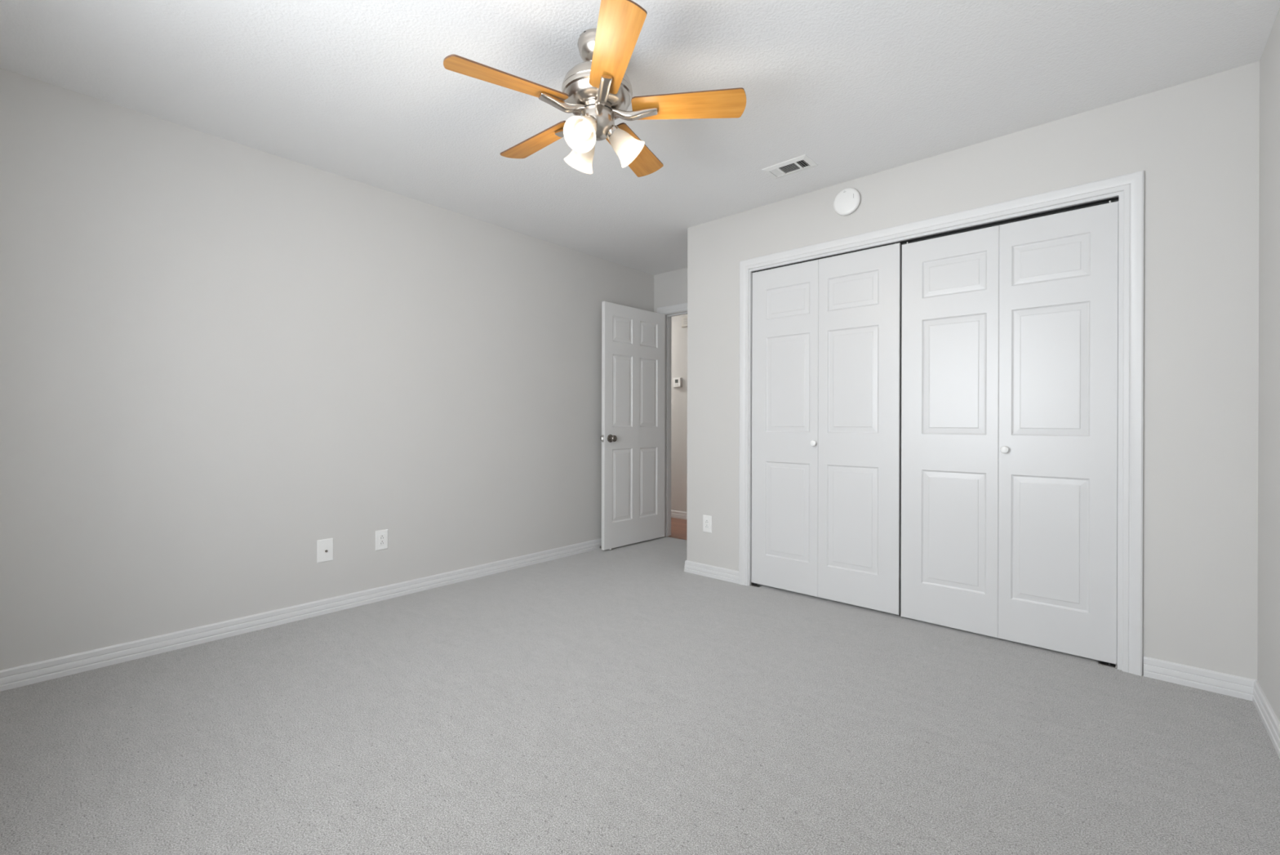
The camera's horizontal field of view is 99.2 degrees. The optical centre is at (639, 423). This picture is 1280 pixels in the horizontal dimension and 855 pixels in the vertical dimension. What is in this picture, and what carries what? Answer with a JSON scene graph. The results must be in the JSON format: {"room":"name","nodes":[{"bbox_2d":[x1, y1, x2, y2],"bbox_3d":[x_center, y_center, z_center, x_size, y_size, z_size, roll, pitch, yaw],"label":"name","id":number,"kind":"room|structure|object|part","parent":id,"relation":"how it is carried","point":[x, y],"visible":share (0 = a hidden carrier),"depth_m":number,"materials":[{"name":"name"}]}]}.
{"room":"empty bedroom","nodes":[
{"label":"empty bedroom","id":0,"kind":"room"},
{"bbox_2d":[0,67,653,669],"bbox_3d":[-1.369,-0.172,3.510,0.115,2.440,4.389,0,0,42],"label":"wall","id":1,"kind":"structure","parent":0,"point":[221,359],"depth_m":2.73,"materials":[{"name":"beige paint"}]},
{"bbox_2d":[0,537,601,691],"bbox_3d":[-1.285,1.009,3.511,0.014,0.080,4.274,0,0,42],"label":"baseboard","id":2,"kind":"structure","parent":1,"relation":"attached to","point":[54,668],"depth_m":2.73,"materials":[{"name":"white paint"}]},
{"bbox_2d":[316,537,333,562],"bbox_3d":[-1.734,0.700,3.003,0.014,0.124,0.081,0,0,42],"label":"plate","id":3,"kind":"object","parent":1,"relation":"attached to","point":[325,546],"visible":1,"depth_m":3.00,"materials":[{"name":"white plastic"}]},
{"bbox_2d":[375,528,387,550],"bbox_3d":[-1.533,0.691,3.235,0.008,0.116,0.072,0,0,42],"label":"wall outlet","id":4,"kind":"object","parent":1,"relation":"attached to","point":[381,535],"visible":1,"depth_m":3.23,"materials":[{"name":"white plastic"}]},
{"bbox_2d":[379,533,385,546],"bbox_3d":[-1.531,0.691,3.233,0.002,0.067,0.033,0,0,42],"label":"receptacle","id":5,"kind":"object","parent":4,"relation":"attached to","point":[382,536],"depth_m":3.23,"materials":[{"name":"white plastic"}]},
{"bbox_2d":[0,517,1279,854],"bbox_3d":[-0.623,1.080,3.517,6.598,0.060,5.390,0,0,42],"label":"floor","id":6,"kind":"structure","parent":0,"point":[624,700],"depth_m":1.82,"materials":[{"name":"grey carpet"}]},
{"bbox_2d":[750,582,760,586],"bbox_3d":[0.751,1.044,3.534,0.060,0.018,0.036,0,0,42],"label":"pivot bracket","id":7,"kind":"object","parent":6,"relation":"on","point":[752,583],"visible":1,"depth_m":3.54,"materials":[{"name":"metal"}]},
{"bbox_2d":[1098,660,1116,668],"bbox_3d":[2.048,1.048,2.385,0.060,0.018,0.036,0,0,42],"label":"pivot bracket","id":8,"kind":"object","parent":6,"relation":"on","point":[1102,663],"visible":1,"depth_m":2.38,"materials":[{"name":"metal"}]},
{"bbox_2d":[0,0,1279,275],"bbox_3d":[-0.654,-1.440,3.547,6.698,0.100,5.390,0,0,42],"label":"ceiling","id":9,"kind":"structure","parent":0,"point":[360,91],"depth_m":2.17,"materials":[{"name":"white paint"}]},
{"bbox_2d":[443,0,746,177],"bbox_3d":[-0.185,-1.165,2.004,0.995,0.444,1.034,0,0,42],"label":"ceiling fan","id":10,"kind":"object","parent":9,"relation":"hanging from","point":[597,91],"visible":1,"depth_m":1.91,"materials":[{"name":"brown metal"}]},
{"bbox_3d":[-0.440,-1.137,1.809,0.406,0.006,0.128,0,14,-31],"label":"blade","id":11,"kind":"part","parent":10,"relation":"part of","materials":[{"name":"brown wood"}]},
{"bbox_3d":[-0.404,-1.138,2.196,0.406,0.006,0.128,0,14,41],"label":"blade","id":12,"kind":"part","parent":10,"relation":"part of","materials":[{"name":"brown wood"}]},
{"bbox_3d":[-0.256,-1.117,2.066,0.170,0.038,0.038,0,0,41],"label":"blade arm","id":13,"kind":"part","parent":10,"relation":"part of","materials":[{"name":"silver metal"}]},
{"bbox_3d":[-0.270,-1.117,1.910,0.170,0.038,0.038,0,0,-31],"label":"blade arm","id":14,"kind":"part","parent":10,"relation":"part of","materials":[{"name":"silver metal"}]},
{"bbox_3d":[-0.217,-1.010,2.067,0.134,0.134,0.117,0,0,42],"label":"lamp shade","id":15,"kind":"part","parent":10,"relation":"part of","materials":[{"name":"white glass"}]},
{"bbox_3d":[-0.191,-1.010,1.874,0.115,0.134,0.133,0,0,42],"label":"lamp shade","id":16,"kind":"part","parent":10,"relation":"part of","materials":[{"name":"white glass"}]},
{"bbox_3d":[-0.190,-1.021,1.888,0.056,0.081,0.079,0,0,42],"label":"light bulb","id":17,"kind":"part","parent":10,"relation":"part of","materials":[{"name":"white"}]},
{"bbox_3d":[-0.126,-1.116,1.848,0.038,0.038,0.170,0,0,-13],"label":"blade arm","id":18,"kind":"part","parent":10,"relation":"part of","materials":[{"name":"silver metal"}]},
{"bbox_3d":[-0.082,-1.136,1.656,0.128,0.006,0.406,14,-3,-12],"label":"blade","id":19,"kind":"part","parent":10,"relation":"part of","materials":[{"name":"brown wood"}]},
{"bbox_3d":[-0.042,-1.010,1.991,0.123,0.134,0.127,0,0,42],"label":"lamp shade","id":20,"kind":"part","parent":10,"relation":"part of","materials":[{"name":"white glass"}]},
{"bbox_3d":[-0.060,-1.021,1.994,0.078,0.081,0.056,0,0,15],"label":"light bulb","id":21,"kind":"part","parent":10,"relation":"part of","materials":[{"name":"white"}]},
{"bbox_3d":[-0.023,-1.116,1.966,0.170,0.038,0.038,0,0,5],"label":"blade arm","id":22,"kind":"part","parent":10,"relation":"part of","materials":[{"name":"silver metal"}]},
{"bbox_3d":[-0.025,-1.137,2.282,0.128,0.006,0.406,-14,-6,23],"label":"blade","id":23,"kind":"part","parent":10,"relation":"part of","materials":[{"name":"brown wood"}]},
{"bbox_3d":[0.174,-1.136,1.948,0.406,0.006,0.128,0,-13,5],"label":"blade","id":24,"kind":"part","parent":10,"relation":"part of","materials":[{"name":"brown wood"}]},
{"bbox_2d":[761,154,817,179],"bbox_3d":[0.810,-1.379,2.946,0.252,0.014,0.155,0,0,42],"label":"ceiling vent","id":25,"kind":"object","parent":9,"relation":"in","point":[802,162],"visible":1,"depth_m":2.94,"materials":[{"name":"white plastic"}]},
{"bbox_2d":[671,314,687,511],"bbox_3d":[0.237,-0.171,5.688,5.200,2.440,1.001,0,0,42],"label":"wall","id":26,"kind":"structure","parent":0,"point":[679,334],"depth_m":6.03,"materials":[{"name":"beige paint"}]},
{"bbox_2d":[657,302,687,537],"bbox_3d":[0.548,-0.012,4.832,0.907,2.127,0.133,0,0,42],"label":"door frame","id":27,"kind":"structure","parent":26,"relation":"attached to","point":[668,316],"depth_m":5.07,"materials":[{"name":"white paint"}]},
{"bbox_2d":[600,301,665,550],"bbox_3d":[-0.043,0.018,4.726,0.163,2.031,0.778,0,0,44],"label":"door","id":28,"kind":"structure","parent":27,"relation":"attached to","point":[633,437],"depth_m":4.68,"materials":[{"name":"white paint"}]},
{"bbox_3d":[-0.224,0.123,4.465,0.064,0.067,0.067,0,0,44],"label":"knob","id":29,"kind":"part","parent":28,"relation":"part of","materials":[{"name":"silver metal"}]},
{"bbox_2d":[673,377,681,387],"bbox_3d":[0.414,-0.453,6.028,0.108,0.104,0.028,0,0,42],"label":"thermostat","id":30,"kind":"object","parent":26,"relation":"attached to","point":[677,381],"visible":1,"depth_m":6.01,"materials":[{"name":"white plastic"}]},
{"bbox_2d":[671,510,687,519],"bbox_3d":[0.485,1.010,5.973,5.000,0.080,0.014,0,0,42],"label":"baseboard","id":31,"kind":"structure","parent":26,"relation":"attached to","point":[674,513],"depth_m":6.01,"materials":[{"name":"white paint"}]},
{"bbox_2d":[680,315,687,327],"bbox_3d":[0.528,-1.110,5.915,0.180,0.115,0.046,0,0,42],"label":"box","id":32,"kind":"object","parent":26,"relation":"attached to","point":[683,319],"visible":0.36,"depth_m":5.93,"materials":[{"name":"plastic"}]},
{"bbox_2d":[653,246,1118,579],"bbox_3d":[0.498,-0.169,4.864,6.484,2.440,0.115,0,0,42],"label":"wall","id":33,"kind":"structure","parent":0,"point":[670,288],"depth_m":4.96,"materials":[{"name":"beige paint"}]},
{"bbox_2d":[686,61,1259,679],"bbox_3d":[1.386,-0.165,3.017,2.704,2.440,0.115,0,0,42],"label":"wall","id":34,"kind":"structure","parent":0,"point":[1196,143],"depth_m":2.24,"materials":[{"name":"beige paint"}]},
{"bbox_2d":[702,514,711,533],"bbox_3d":[0.463,0.691,3.752,0.072,0.116,0.008,0,0,42],"label":"wall outlet","id":35,"kind":"object","parent":34,"relation":"attached to","point":[707,519],"visible":1,"depth_m":3.75,"materials":[{"name":"white plastic"}]},
{"bbox_2d":[705,518,709,528],"bbox_3d":[0.461,0.691,3.750,0.033,0.067,0.002,0,0,42],"label":"receptacle","id":36,"kind":"object","parent":35,"relation":"attached to","point":[707,520],"depth_m":3.75,"materials":[{"name":"white plastic"}]},
{"bbox_2d":[684,560,738,583],"bbox_3d":[0.485,1.012,3.728,0.446,0.080,0.014,0,0,42],"label":"baseboard","id":37,"kind":"structure","parent":34,"relation":"attached to","point":[702,569],"depth_m":3.72,"materials":[{"name":"white paint"}]},
{"bbox_2d":[833,187,860,215],"bbox_3d":[1.179,-1.262,3.103,0.151,0.151,0.033,0,0,42],"label":"smoke detector","id":38,"kind":"object","parent":34,"relation":"attached to","point":[847,201],"visible":1,"depth_m":3.09,"materials":[{"name":"white plastic"}]},
{"bbox_2d":[751,196,1118,272],"bbox_3d":[1.409,-0.982,2.962,1.797,0.004,0.028,0,0,42],"label":"track","id":39,"kind":"object","parent":34,"relation":"attached to","point":[1115,197],"visible":0.84,"depth_m":2.70,"materials":[{"name":"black metal"}]},
{"bbox_2d":[751,242,901,614],"bbox_3d":[1.067,0.023,3.248,0.902,2.027,0.068,0,0,42],"label":"door","id":40,"kind":"structure","parent":39,"relation":"hanging from","point":[826,332],"depth_m":3.21,"materials":[{"name":"white paint"}]},
{"bbox_3d":[0.905,0.028,3.408,0.448,2.015,0.030,0,0,42],"label":"panel","id":41,"kind":"part","parent":40,"relation":"part of","materials":[{"name":"white paint"}]},
{"bbox_3d":[1.037,0.117,3.250,0.036,0.036,0.030,0,0,42],"label":"knob","id":42,"kind":"part","parent":40,"relation":"part of","materials":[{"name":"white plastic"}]},
{"bbox_3d":[1.243,0.029,3.108,0.454,2.015,0.030,0,0,42],"label":"panel","id":43,"kind":"part","parent":40,"relation":"part of","materials":[{"name":"white paint"}]},
{"bbox_2d":[900,200,1118,663],"bbox_3d":[1.744,0.034,2.654,0.881,2.022,0.068,0,0,42],"label":"door","id":44,"kind":"structure","parent":39,"relation":"hanging from","point":[1010,331],"depth_m":2.60,"materials":[{"name":"white paint"}]},
{"bbox_3d":[1.588,0.039,2.807,0.444,2.010,0.030,0,0,42],"label":"panel","id":45,"kind":"part","parent":44,"relation":"part of","materials":[{"name":"white paint"}]},
{"bbox_3d":[1.754,0.126,2.619,0.036,0.036,0.030,0,0,42],"label":"knob","id":46,"kind":"part","parent":44,"relation":"part of","materials":[{"name":"white plastic"}]},
{"bbox_3d":[1.917,0.040,2.515,0.436,2.010,0.030,0,0,42],"label":"panel","id":47,"kind":"part","parent":44,"relation":"part of","materials":[{"name":"white paint"}]},
{"bbox_2d":[738,170,1144,675],"bbox_3d":[1.424,0.028,2.983,1.829,2.056,0.115,0,0,42],"label":"door frame","id":48,"kind":"structure","parent":34,"relation":"attached to","point":[1120,194],"depth_m":2.41,"materials":[{"name":"white paint"}]},
{"bbox_2d":[1143,656,1256,700],"bbox_3d":[2.233,1.018,2.179,0.320,0.080,0.014,0,0,42],"label":"baseboard","id":49,"kind":"structure","parent":34,"relation":"attached to","point":[1232,685],"depth_m":2.17,"materials":[{"name":"white paint"}]},
{"bbox_2d":[1257,8,1279,721],"bbox_3d":[1.513,-0.162,1.034,0.115,2.440,4.504,0,0,42],"label":"wall","id":50,"kind":"structure","parent":0,"point":[1268,425],"depth_m":1.92,"materials":[{"name":"beige paint"}]},
{"bbox_2d":[1252,680,1279,758],"bbox_3d":[1.198,1.018,0.781,0.014,0.080,3.480,0,0,42],"label":"baseboard","id":51,"kind":"structure","parent":50,"relation":"attached to","point":[1271,722],"depth_m":1.88,"materials":[{"name":"white paint"}]}
]}

